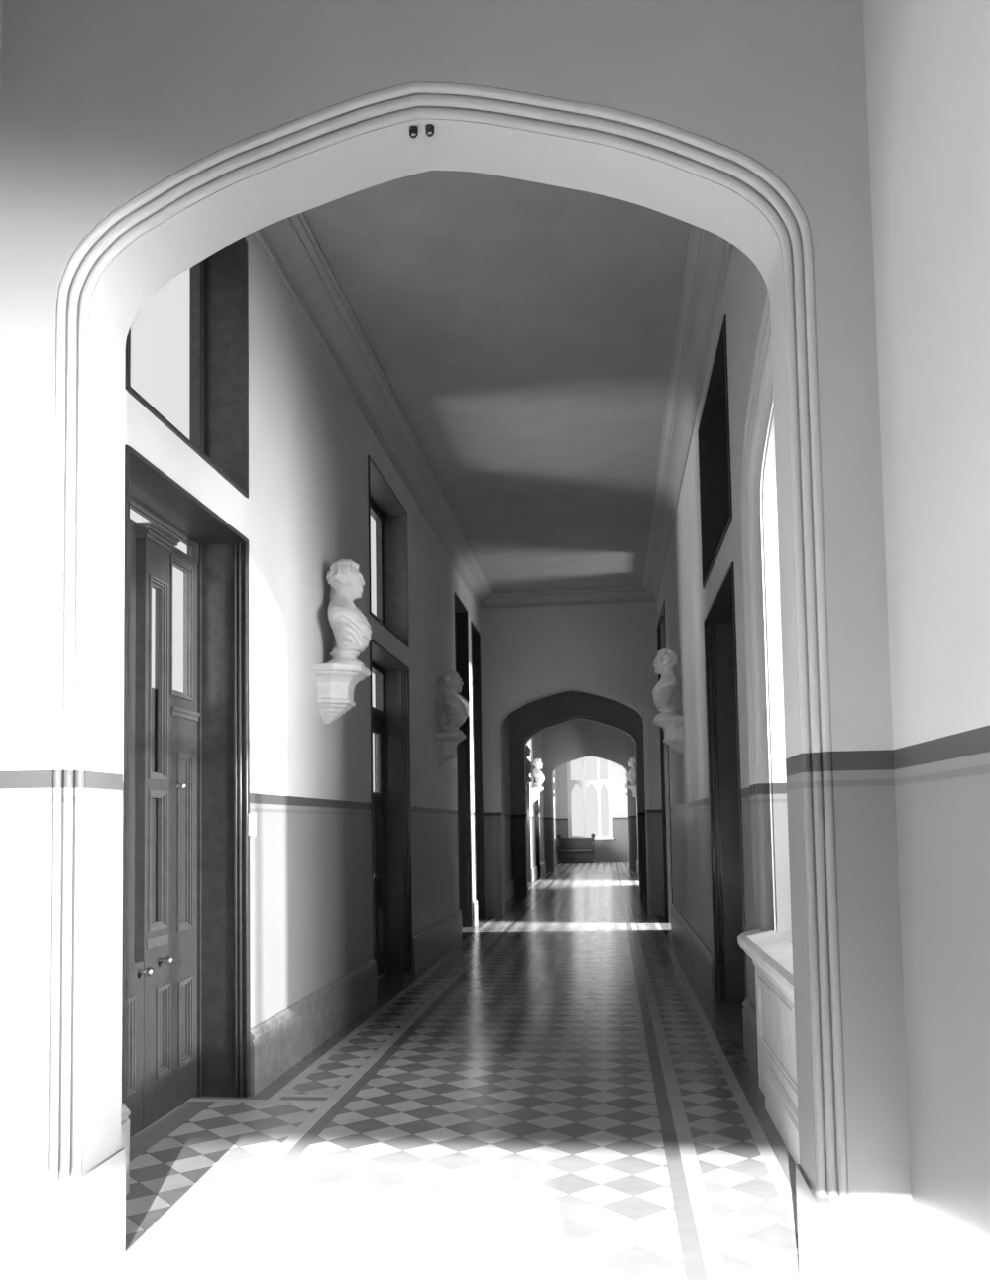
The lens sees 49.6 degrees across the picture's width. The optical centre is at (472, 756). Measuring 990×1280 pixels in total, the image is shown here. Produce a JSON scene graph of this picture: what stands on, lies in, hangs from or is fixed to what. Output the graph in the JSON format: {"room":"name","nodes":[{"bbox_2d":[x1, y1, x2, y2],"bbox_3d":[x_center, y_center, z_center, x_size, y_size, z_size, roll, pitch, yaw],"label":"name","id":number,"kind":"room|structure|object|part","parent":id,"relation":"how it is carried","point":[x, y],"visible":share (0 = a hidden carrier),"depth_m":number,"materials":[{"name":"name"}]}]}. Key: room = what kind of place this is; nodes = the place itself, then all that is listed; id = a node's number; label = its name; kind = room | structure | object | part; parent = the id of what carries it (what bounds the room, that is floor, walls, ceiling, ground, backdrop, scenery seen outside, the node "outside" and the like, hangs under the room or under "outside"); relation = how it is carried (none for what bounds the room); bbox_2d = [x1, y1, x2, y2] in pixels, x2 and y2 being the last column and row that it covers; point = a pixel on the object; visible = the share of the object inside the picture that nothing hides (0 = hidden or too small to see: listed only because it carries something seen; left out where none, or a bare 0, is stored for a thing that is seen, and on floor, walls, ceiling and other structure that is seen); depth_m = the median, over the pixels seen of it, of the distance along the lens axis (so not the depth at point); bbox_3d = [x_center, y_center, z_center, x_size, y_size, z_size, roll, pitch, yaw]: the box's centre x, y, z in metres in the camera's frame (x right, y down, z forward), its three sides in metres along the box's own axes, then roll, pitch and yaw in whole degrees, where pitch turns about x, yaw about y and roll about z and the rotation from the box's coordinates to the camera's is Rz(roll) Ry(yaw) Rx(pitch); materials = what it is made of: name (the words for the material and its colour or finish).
{"room":"hallway","nodes":[
{"label":"hallway","id":0,"kind":"room"},
{"bbox_2d":[0,0,557,1102],"bbox_3d":[0.239,0.070,18.854,0.300,5.160,45.400,-1,-4,7],"label":"wall","id":1,"kind":"structure","parent":0,"point":[305,511],"depth_m":7.27,"materials":[{"name":"paint"}]},
{"bbox_2d":[124,236,248,497],"bbox_3d":[-1.521,-2.244,5.349,0.312,1.494,1.534,-1,-4,7],"label":"window","id":2,"kind":"structure","parent":1,"relation":"in","point":[219,283],"depth_m":6.07,"materials":[{"name":"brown wood"}]},
{"bbox_3d":[-1.646,-2.241,5.365,0.060,1.446,1.486,-1,-4,7],"label":"frame","id":3,"kind":"part","parent":2,"relation":"part of","materials":[{"name":"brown wood"}]},
{"bbox_2d":[121,445,256,1138],"bbox_3d":[-1.474,0.271,5.216,0.342,3.072,1.592,-1,-4,7],"label":"door","id":4,"kind":"structure","parent":1,"relation":"in","point":[188,824],"depth_m":5.73,"materials":[{"name":"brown wood"}]},
{"bbox_3d":[-1.658,0.244,4.927,0.042,2.655,0.445,-1,-4,7],"label":"panel moulding","id":5,"kind":"part","parent":4,"relation":"part of","materials":[{"name":"wood"}]},
{"bbox_3d":[-1.564,1.030,5.141,0.077,0.044,0.044,-1,-4,7],"label":"knob","id":6,"kind":"part","parent":4,"relation":"part of","materials":[{"name":"silver metal"}]},
{"bbox_3d":[-1.563,0.904,5.248,0.054,0.045,0.245,-1,-4,7],"label":"moulding","id":7,"kind":"part","parent":4,"relation":"part of","materials":[{"name":"wood"}]},
{"bbox_3d":[-1.576,-1.094,5.373,0.092,0.070,0.343,-1,-4,7],"label":"cap moulding","id":8,"kind":"part","parent":4,"relation":"part of","materials":[{"name":"wood"}]},
{"bbox_3d":[-1.566,-0.019,5.303,0.042,1.735,0.216,-1,-4,7],"label":"panel moulding","id":9,"kind":"part","parent":4,"relation":"part of","materials":[{"name":"wood"}]},
{"bbox_3d":[-1.535,1.020,5.374,0.077,0.044,0.044,-1,-4,7],"label":"knob","id":10,"kind":"part","parent":4,"relation":"part of","materials":[{"name":"silver metal"}]},
{"bbox_3d":[-1.620,0.285,5.205,0.055,3.048,1.486,-1,-4,7],"label":"frame","id":11,"kind":"part","parent":4,"relation":"part of","materials":[{"name":"grey wood"}]},
{"bbox_3d":[-1.578,0.796,5.590,0.017,1.634,0.450,-1,-4,7],"label":"panel","id":12,"kind":"part","parent":4,"relation":"part of","materials":[{"name":"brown wood"}]},
{"bbox_3d":[-1.569,0.279,5.621,0.042,2.679,0.460,-1,-4,7],"label":"panel moulding","id":13,"kind":"part","parent":4,"relation":"part of","materials":[{"name":"wood"}]},
{"bbox_3d":[-1.494,0.150,5.470,0.075,0.040,0.040,-1,-4,7],"label":"case knob","id":14,"kind":"part","parent":4,"relation":"part of","materials":[{"name":"silver metal"}]},
{"bbox_3d":[-1.544,-0.230,5.777,0.018,0.045,0.360,-1,-4,7],"label":"ledge moulding","id":15,"kind":"part","parent":4,"relation":"part of","materials":[{"name":"wood"}]},
{"bbox_3d":[-1.218,0.377,5.936,0.018,0.125,0.090,-1,-4,7],"label":"white plate","id":16,"kind":"part","parent":4,"relation":"part of","materials":[{"name":"white plastic"}]},
{"bbox_2d":[120,852,558,1194],"bbox_3d":[0.413,2.450,18.482,0.046,0.356,45.000,-1,-4,7],"label":"baseboard","id":17,"kind":"structure","parent":1,"relation":"attached to","point":[281,1041],"depth_m":7.20,"materials":[{"name":"paint"}]},
{"bbox_2d":[313,662,370,724],"bbox_3d":[-0.901,-0.429,7.566,0.322,0.400,0.520,-1,-4,7],"label":"wall bracket","id":18,"kind":"object","parent":1,"relation":"attached to","point":[336,682],"visible":1,"depth_m":7.43,"materials":[{"name":"stone"}]},
{"bbox_2d":[319,706,349,724],"bbox_3d":[-0.971,-0.282,7.566,0.177,0.110,0.270,-1,-4,7],"label":"pendant","id":19,"kind":"object","parent":18,"relation":"attached to","point":[329,715],"depth_m":7.50,"materials":[{"name":"stone"}]},
{"bbox_3d":[-0.950,-0.367,7.569,0.222,0.058,0.344,-1,-4,7],"label":"moulding","id":20,"kind":"part","parent":18,"relation":"part of","materials":[{"name":"stone"}]},
{"bbox_2d":[326,559,372,666],"bbox_3d":[-0.878,-1.016,7.600,0.329,0.776,0.522,-1,-4,7],"label":"bust","id":21,"kind":"object","parent":18,"relation":"on","point":[352,631],"visible":1,"depth_m":7.50,"materials":[{"name":"white stone"}]},
{"bbox_2d":[253,212,493,608],"bbox_3d":[-0.603,-2.909,10.661,0.250,0.235,13.400,-1,-4,7],"label":"crown molding","id":22,"kind":"structure","parent":1,"relation":"attached to","point":[291,246],"depth_m":8.46,"materials":[{"name":"paint"}]},
{"bbox_2d":[367,455,409,647],"bbox_3d":[-0.916,-1.848,10.055,0.312,1.384,1.754,-1,-4,7],"label":"window","id":23,"kind":"structure","parent":1,"relation":"in","point":[390,516],"depth_m":10.87,"materials":[{"name":"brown wood"}]},
{"bbox_3d":[-1.041,-1.845,10.071,0.060,1.336,1.706,-1,-4,7],"label":"frame","id":24,"kind":"part","parent":23,"relation":"part of","materials":[{"name":"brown wood"}]},
{"bbox_2d":[369,638,413,976],"bbox_3d":[-0.887,0.571,9.901,0.332,3.052,1.754,-1,-4,7],"label":"door","id":25,"kind":"structure","parent":1,"relation":"in","point":[392,883],"depth_m":10.70,"materials":[{"name":"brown wood"}]},
{"bbox_3d":[-0.960,1.203,10.264,0.017,1.390,0.542,-1,-4,7],"label":"panel","id":26,"kind":"part","parent":25,"relation":"part of","materials":[{"name":"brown wood"}]},
{"bbox_3d":[-0.948,0.814,10.287,0.042,2.180,0.552,-1,-4,7],"label":"panel moulding","id":27,"kind":"part","parent":25,"relation":"part of","materials":[{"name":"black wood"}]},
{"bbox_3d":[-1.012,0.586,9.916,0.080,3.028,1.706,-1,-4,7],"label":"frame","id":28,"kind":"part","parent":25,"relation":"part of","materials":[{"name":"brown wood"}]},
{"bbox_2d":[435,732,466,768],"bbox_3d":[-0.241,-0.065,12.711,0.322,0.400,0.520,-1,-4,7],"label":"wall bracket","id":29,"kind":"object","parent":1,"relation":"attached to","point":[447,743],"visible":1,"depth_m":12.57,"materials":[{"name":"stone"}]},
{"bbox_2d":[438,758,454,768],"bbox_3d":[-0.311,0.082,12.711,0.177,0.110,0.270,-1,-4,7],"label":"pendant","id":30,"kind":"object","parent":29,"relation":"attached to","point":[442,762],"depth_m":12.64,"materials":[{"name":"stone"}]},
{"bbox_3d":[-0.290,-0.003,12.714,0.222,0.058,0.344,-1,-4,7],"label":"moulding","id":31,"kind":"part","parent":29,"relation":"part of","materials":[{"name":"stone"}]},
{"bbox_2d":[438,670,467,733],"bbox_3d":[-0.227,-0.648,12.746,0.347,0.768,0.522,-1,-4,7],"label":"bust","id":32,"kind":"object","parent":29,"relation":"on","point":[455,710],"visible":0.98,"depth_m":12.65,"materials":[{"name":"white stone"}]},
{"bbox_2d":[455,591,469,702],"bbox_3d":[-0.284,-1.488,14.977,0.312,1.354,1.304,-1,-4,7],"label":"window","id":33,"kind":"structure","parent":1,"relation":"in","point":[461,613],"depth_m":15.59,"materials":[{"name":"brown wood"}]},
{"bbox_2d":[457,714,472,927],"bbox_3d":[-0.256,0.891,14.826,0.332,3.022,1.304,-1,-4,7],"label":"door","id":34,"kind":"structure","parent":1,"relation":"in","point":[463,748],"depth_m":15.42,"materials":[{"name":"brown wood"}]},
{"bbox_2d":[470,621,484,918],"bbox_3d":[-0.050,0.253,16.470,0.307,4.500,1.070,-1,-4,7],"label":"lining","id":35,"kind":"object","parent":1,"relation":"attached to","point":[476,636],"visible":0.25,"depth_m":16.94,"materials":[{"name":"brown wood"}]},
{"bbox_2d":[526,775,531,882],"bbox_3d":[1.162,1.582,25.813,0.312,3.002,2.404,-1,-4,7],"label":"door","id":36,"kind":"structure","parent":1,"relation":"in","point":[527,791],"depth_m":26.94,"materials":[{"name":"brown wood"}]},
{"bbox_2d":[526,778,532,791],"bbox_3d":[1.162,0.693,23.646,0.322,0.400,0.520,-1,-4,7],"label":"wall bracket","id":37,"kind":"object","parent":1,"relation":"attached to","point":[528,780],"visible":0.2,"depth_m":23.50,"materials":[{"name":"stone"}]},
{"bbox_2d":[525,745,533,778],"bbox_3d":[1.175,0.109,23.681,0.347,0.768,0.522,-1,-4,7],"label":"bust","id":38,"kind":"object","parent":37,"relation":"on","point":[529,767],"visible":0.35,"depth_m":23.58,"materials":[{"name":"white stone"}]},
{"bbox_2d":[534,767,540,875],"bbox_3d":[1.652,1.821,29.675,0.322,3.002,1.404,-1,-4,7],"label":"door","id":39,"kind":"structure","parent":1,"relation":"in","point":[536,802],"depth_m":30.29,"materials":[{"name":"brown wood"}]},
{"bbox_2d":[531,787,544,803],"bbox_3d":[1.721,1.012,27.999,0.322,0.400,0.520,-1,-4,7],"label":"wall bracket","id":40,"kind":"object","parent":1,"relation":"attached to","point":[535,791],"visible":0.97,"depth_m":27.86,"materials":[{"name":"stone"}]},
{"bbox_2d":[532,758,545,787],"bbox_3d":[1.744,0.424,28.033,0.329,0.776,0.522,-1,-4,7],"label":"bust","id":41,"kind":"object","parent":40,"relation":"on","point":[539,777],"visible":1,"depth_m":27.94,"materials":[{"name":"white stone"}]},
{"bbox_2d":[95,861,801,1279],"bbox_3d":[1.904,2.696,18.326,4.211,0.200,46.100,-1,-4,7],"label":"floor","id":42,"kind":"structure","parent":0,"point":[558,1093],"depth_m":4.96,"materials":[{"name":"tile"}]},
{"bbox_2d":[557,832,595,862],"bbox_3d":[3.883,3.408,39.972,1.440,1.080,0.590,-1,-4,7],"label":"settle","id":43,"kind":"object","parent":42,"relation":"on","point":[570,850],"visible":1,"depth_m":39.82,"materials":[{"name":"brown wood"}]},
{"bbox_3d":[3.255,3.512,40.046,0.090,0.900,0.590,-1,-4,7],"label":"arm","id":44,"kind":"part","parent":43,"relation":"part of","materials":[{"name":"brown wood"}]},
{"bbox_3d":[3.870,3.493,39.969,1.290,0.050,0.550,-1,-4,7],"label":"seat","id":45,"kind":"part","parent":43,"relation":"part of","materials":[{"name":"black wood"}]},
{"bbox_3d":[3.895,3.262,40.212,1.290,0.440,0.130,-1,-4,7],"label":"backrest","id":46,"kind":"part","parent":43,"relation":"part of","materials":[{"name":"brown wood"}]},
{"bbox_3d":[4.514,3.482,39.887,0.090,0.900,0.590,-1,-4,7],"label":"arm","id":47,"kind":"part","parent":43,"relation":"part of","materials":[{"name":"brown wood"}]},
{"bbox_2d":[737,928,800,1163],"bbox_3d":[1.402,1.296,4.694,0.155,0.868,2.490,-1,-4,7],"label":"window sill","id":48,"kind":"structure","parent":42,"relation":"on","point":[771,954],"depth_m":5.07,"materials":[{"name":"paint"}]},
{"bbox_3d":[1.406,1.292,4.714,0.012,0.360,2.050,-1,-4,7],"label":"panel moulding","id":49,"kind":"part","parent":48,"relation":"part of","materials":[{"name":"stone"}]},
{"bbox_2d":[0,0,912,1205],"bbox_3d":[-0.156,-0.904,3.535,2.831,5.160,0.350,-1,-4,7],"label":"wall","id":50,"kind":"structure","parent":0,"point":[103,101],"depth_m":3.47,"materials":[{"name":"paint"}]},
{"bbox_2d":[409,125,418,138],"bbox_3d":[-0.193,-2.062,3.546,0.030,0.034,0.029,-1,-4,7],"label":"iron eye","id":51,"kind":"object","parent":50,"relation":"attached to","point":[412,129],"visible":1,"depth_m":3.54,"materials":[{"name":"black metal"}]},
{"bbox_3d":[-0.193,-2.075,3.547,0.030,0.008,0.029,-1,-4,7],"label":"plate","id":52,"kind":"part","parent":51,"relation":"part of","materials":[{"name":"black metal"}]},
{"bbox_2d":[425,123,434,136],"bbox_3d":[-0.139,-2.063,3.539,0.030,0.034,0.029,-1,-4,7],"label":"iron eye","id":53,"kind":"object","parent":50,"relation":"attached to","point":[429,127],"visible":1,"depth_m":3.54,"materials":[{"name":"black metal"}]},
{"bbox_3d":[-0.139,-2.076,3.540,0.030,0.008,0.029,-1,-4,7],"label":"plate","id":54,"kind":"part","parent":53,"relation":"part of","materials":[{"name":"black metal"}]},
{"bbox_2d":[47,81,849,1203],"bbox_3d":[-0.147,-0.256,3.359,2.450,3.845,0.082,-1,-4,7],"label":"trim","id":55,"kind":"structure","parent":50,"relation":"attached to","point":[706,158],"depth_m":3.42,"materials":[{"name":"paint"}]},
{"bbox_2d":[0,1148,911,1279],"bbox_3d":[-0.118,1.495,3.381,2.811,0.352,0.377,-1,-4,7],"label":"baseboard","id":56,"kind":"structure","parent":50,"relation":"attached to","point":[72,1227],"depth_m":3.35,"materials":[{"name":"paint"}]},
{"bbox_2d":[304,169,690,590],"bbox_3d":[1.819,-2.653,18.668,3.611,0.200,45.700,-1,-4,7],"label":"ceiling","id":57,"kind":"structure","parent":0,"point":[523,331],"depth_m":8.31,"materials":[{"name":"white paint"}]},
{"bbox_2d":[480,601,664,917],"bbox_3d":[1.594,-0.058,17.198,2.831,5.160,0.450,-1,-4,7],"label":"wall","id":58,"kind":"structure","parent":0,"point":[524,651],"depth_m":17.07,"materials":[{"name":"paint"}]},
{"bbox_2d":[480,584,655,609],"bbox_3d":[1.512,-2.536,17.018,2.811,0.235,0.250,-1,-4,7],"label":"crown molding","id":59,"kind":"structure","parent":58,"relation":"attached to","point":[626,594],"depth_m":17.02,"materials":[{"name":"paint"}]},
{"bbox_2d":[494,682,654,917],"bbox_3d":[1.598,0.657,16.967,2.450,3.705,0.082,-1,-4,7],"label":"trim","id":60,"kind":"structure","parent":58,"relation":"attached to","point":[523,699],"depth_m":17.01,"materials":[{"name":"paint"}]},
{"bbox_2d":[510,690,647,895],"bbox_3d":[2.225,0.247,22.123,2.831,5.160,0.400,-1,-4,7],"label":"wall","id":61,"kind":"structure","parent":0,"point":[525,719],"depth_m":22.02,"materials":[{"name":"paint"}]},
{"bbox_2d":[520,713,643,895],"bbox_3d":[2.232,0.968,21.917,2.450,3.695,0.082,-1,-4,7],"label":"trim","id":62,"kind":"structure","parent":61,"relation":"attached to","point":[523,819],"depth_m":21.96,"materials":[{"name":"paint"}]},
{"bbox_2d":[542,719,637,871],"bbox_3d":[3.620,0.922,33.014,2.831,5.160,0.400,-1,-4,7],"label":"wall","id":63,"kind":"structure","parent":0,"point":[560,743],"depth_m":32.91,"materials":[{"name":"paint"}]},
{"bbox_2d":[550,752,632,871],"bbox_3d":[3.628,1.683,32.805,2.450,3.615,0.082,-1,-4,7],"label":"trim","id":64,"kind":"structure","parent":63,"relation":"attached to","point":[589,754],"depth_m":32.86,"materials":[{"name":"paint"}]},
{"bbox_2d":[556,761,629,861],"bbox_3d":[4.635,1.413,40.934,2.811,5.160,0.400,-1,-4,7],"label":"wall","id":65,"kind":"structure","parent":0,"point":[617,849],"depth_m":40.59,"materials":[{"name":"paint"}]},
{"bbox_2d":[567,757,614,839],"bbox_3d":[4.490,1.270,40.870,1.800,3.760,0.340,-1,-4,7],"label":"window","id":66,"kind":"structure","parent":65,"relation":"in","point":[584,784],"depth_m":40.86,"materials":[{"name":"stone"}]},
{"bbox_3d":[4.509,3.112,40.673,1.800,0.060,0.180,-1,-4,7],"label":"sill","id":67,"kind":"part","parent":66,"relation":"part of","materials":[{"name":"stone"}]},
{"bbox_2d":[634,0,989,1279],"bbox_3d":[3.423,-0.006,18.450,0.500,5.160,45.400,-1,-4,7],"label":"wall","id":68,"kind":"structure","parent":0,"point":[928,61],"depth_m":2.77,"materials":[{"name":"paint"}]},
{"bbox_2d":[628,785,637,799],"bbox_3d":[4.239,0.965,27.881,0.322,0.400,0.520,-1,-4,7],"label":"wall bracket","id":69,"kind":"object","parent":68,"relation":"attached to","point":[634,788],"visible":0.38,"depth_m":27.75,"materials":[{"name":"stone"}]},
{"bbox_2d":[626,756,636,786],"bbox_3d":[4.206,0.382,27.921,0.347,0.768,0.522,-1,-4,7],"label":"bust","id":70,"kind":"object","parent":69,"relation":"on","point":[632,775],"visible":0.77,"depth_m":27.82,"materials":[{"name":"white stone"}]},
{"bbox_2d":[657,616,669,922],"bbox_3d":[3.127,0.183,16.163,0.502,4.500,0.980,-1,-4,7],"label":"lining","id":71,"kind":"object","parent":68,"relation":"attached to","point":[658,625],"visible":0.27,"depth_m":16.59,"materials":[{"name":"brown wood"}]},
{"bbox_2d":[660,599,673,923],"bbox_3d":[2.986,0.115,15.065,0.502,4.500,1.040,-1,-4,7],"label":"lining","id":72,"kind":"object","parent":68,"relation":"attached to","point":[662,614],"visible":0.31,"depth_m":15.51,"materials":[{"name":"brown wood"}]},
{"bbox_2d":[653,715,684,753],"bbox_3d":[2.180,-0.228,11.856,0.322,0.400,0.520,-1,-4,7],"label":"wall bracket","id":73,"kind":"object","parent":68,"relation":"attached to","point":[672,726],"visible":0.91,"depth_m":11.70,"materials":[{"name":"stone"}]},
{"bbox_2d":[652,648,680,716],"bbox_3d":[2.152,-0.816,11.896,0.303,0.778,0.455,-1,-4,7],"label":"bust","id":74,"kind":"object","parent":73,"relation":"on","point":[665,660],"visible":0.98,"depth_m":11.81,"materials":[{"name":"white stone"}]},
{"bbox_3d":[2.231,-0.169,11.845,0.222,0.058,0.344,-1,-4,7],"label":"moulding","id":75,"kind":"part","parent":73,"relation":"part of","materials":[{"name":"stone"}]},
{"bbox_2d":[668,742,684,753],"bbox_3d":[2.255,-0.085,11.837,0.177,0.110,0.270,-1,-4,7],"label":"pendant","id":76,"kind":"object","parent":73,"relation":"attached to","point":[678,747],"depth_m":11.76,"materials":[{"name":"stone"}]},
{"bbox_2d":[641,224,733,601],"bbox_3d":[1.957,-2.970,10.337,0.250,0.235,13.400,-1,-4,7],"label":"crown molding","id":77,"kind":"structure","parent":68,"relation":"attached to","point":[708,254],"depth_m":8.67,"materials":[{"name":"paint"}]},
{"bbox_2d":[698,314,732,587],"bbox_3d":[1.978,-2.133,7.884,0.412,1.344,2.054,-1,-4,7],"label":"window","id":78,"kind":"structure","parent":68,"relation":"in","point":[716,500],"depth_m":8.88,"materials":[{"name":"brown wood"}]},
{"bbox_2d":[703,562,747,1001],"bbox_3d":[2.017,0.361,7.724,0.412,3.102,2.054,-1,-4,7],"label":"door","id":79,"kind":"structure","parent":68,"relation":"in","point":[720,626],"depth_m":8.71,"materials":[{"name":"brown wood"}]},
{"bbox_2d":[741,291,777,931],"bbox_3d":[1.446,-0.671,4.907,0.088,3.100,2.480,-1,-4,7],"label":"window","id":80,"kind":"structure","parent":68,"relation":"attached to","point":[760,406],"depth_m":5.80,"materials":[{"name":"paint"}]},
{"bbox_2d":[636,858,971,1279],"bbox_3d":[3.175,2.384,18.132,0.046,0.356,45.000,-1,-4,7],"label":"baseboard","id":81,"kind":"structure","parent":68,"relation":"attached to","point":[925,1256],"depth_m":3.01,"materials":[{"name":"paint"}]},
{"bbox_3d":[5.012,1.339,33.920,0.322,0.400,0.520,-1,-4,7],"label":"wall bracket","id":82,"kind":"object","parent":68,"relation":"attached to","visible":0},
{"bbox_2d":[623,771,627,792],"bbox_3d":[4.971,0.753,33.962,0.329,0.776,0.522,-1,-4,7],"label":"bust","id":83,"kind":"object","parent":82,"relation":"on","point":[626,781],"visible":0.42,"depth_m":33.87,"materials":[{"name":"white stone"}]}
]}

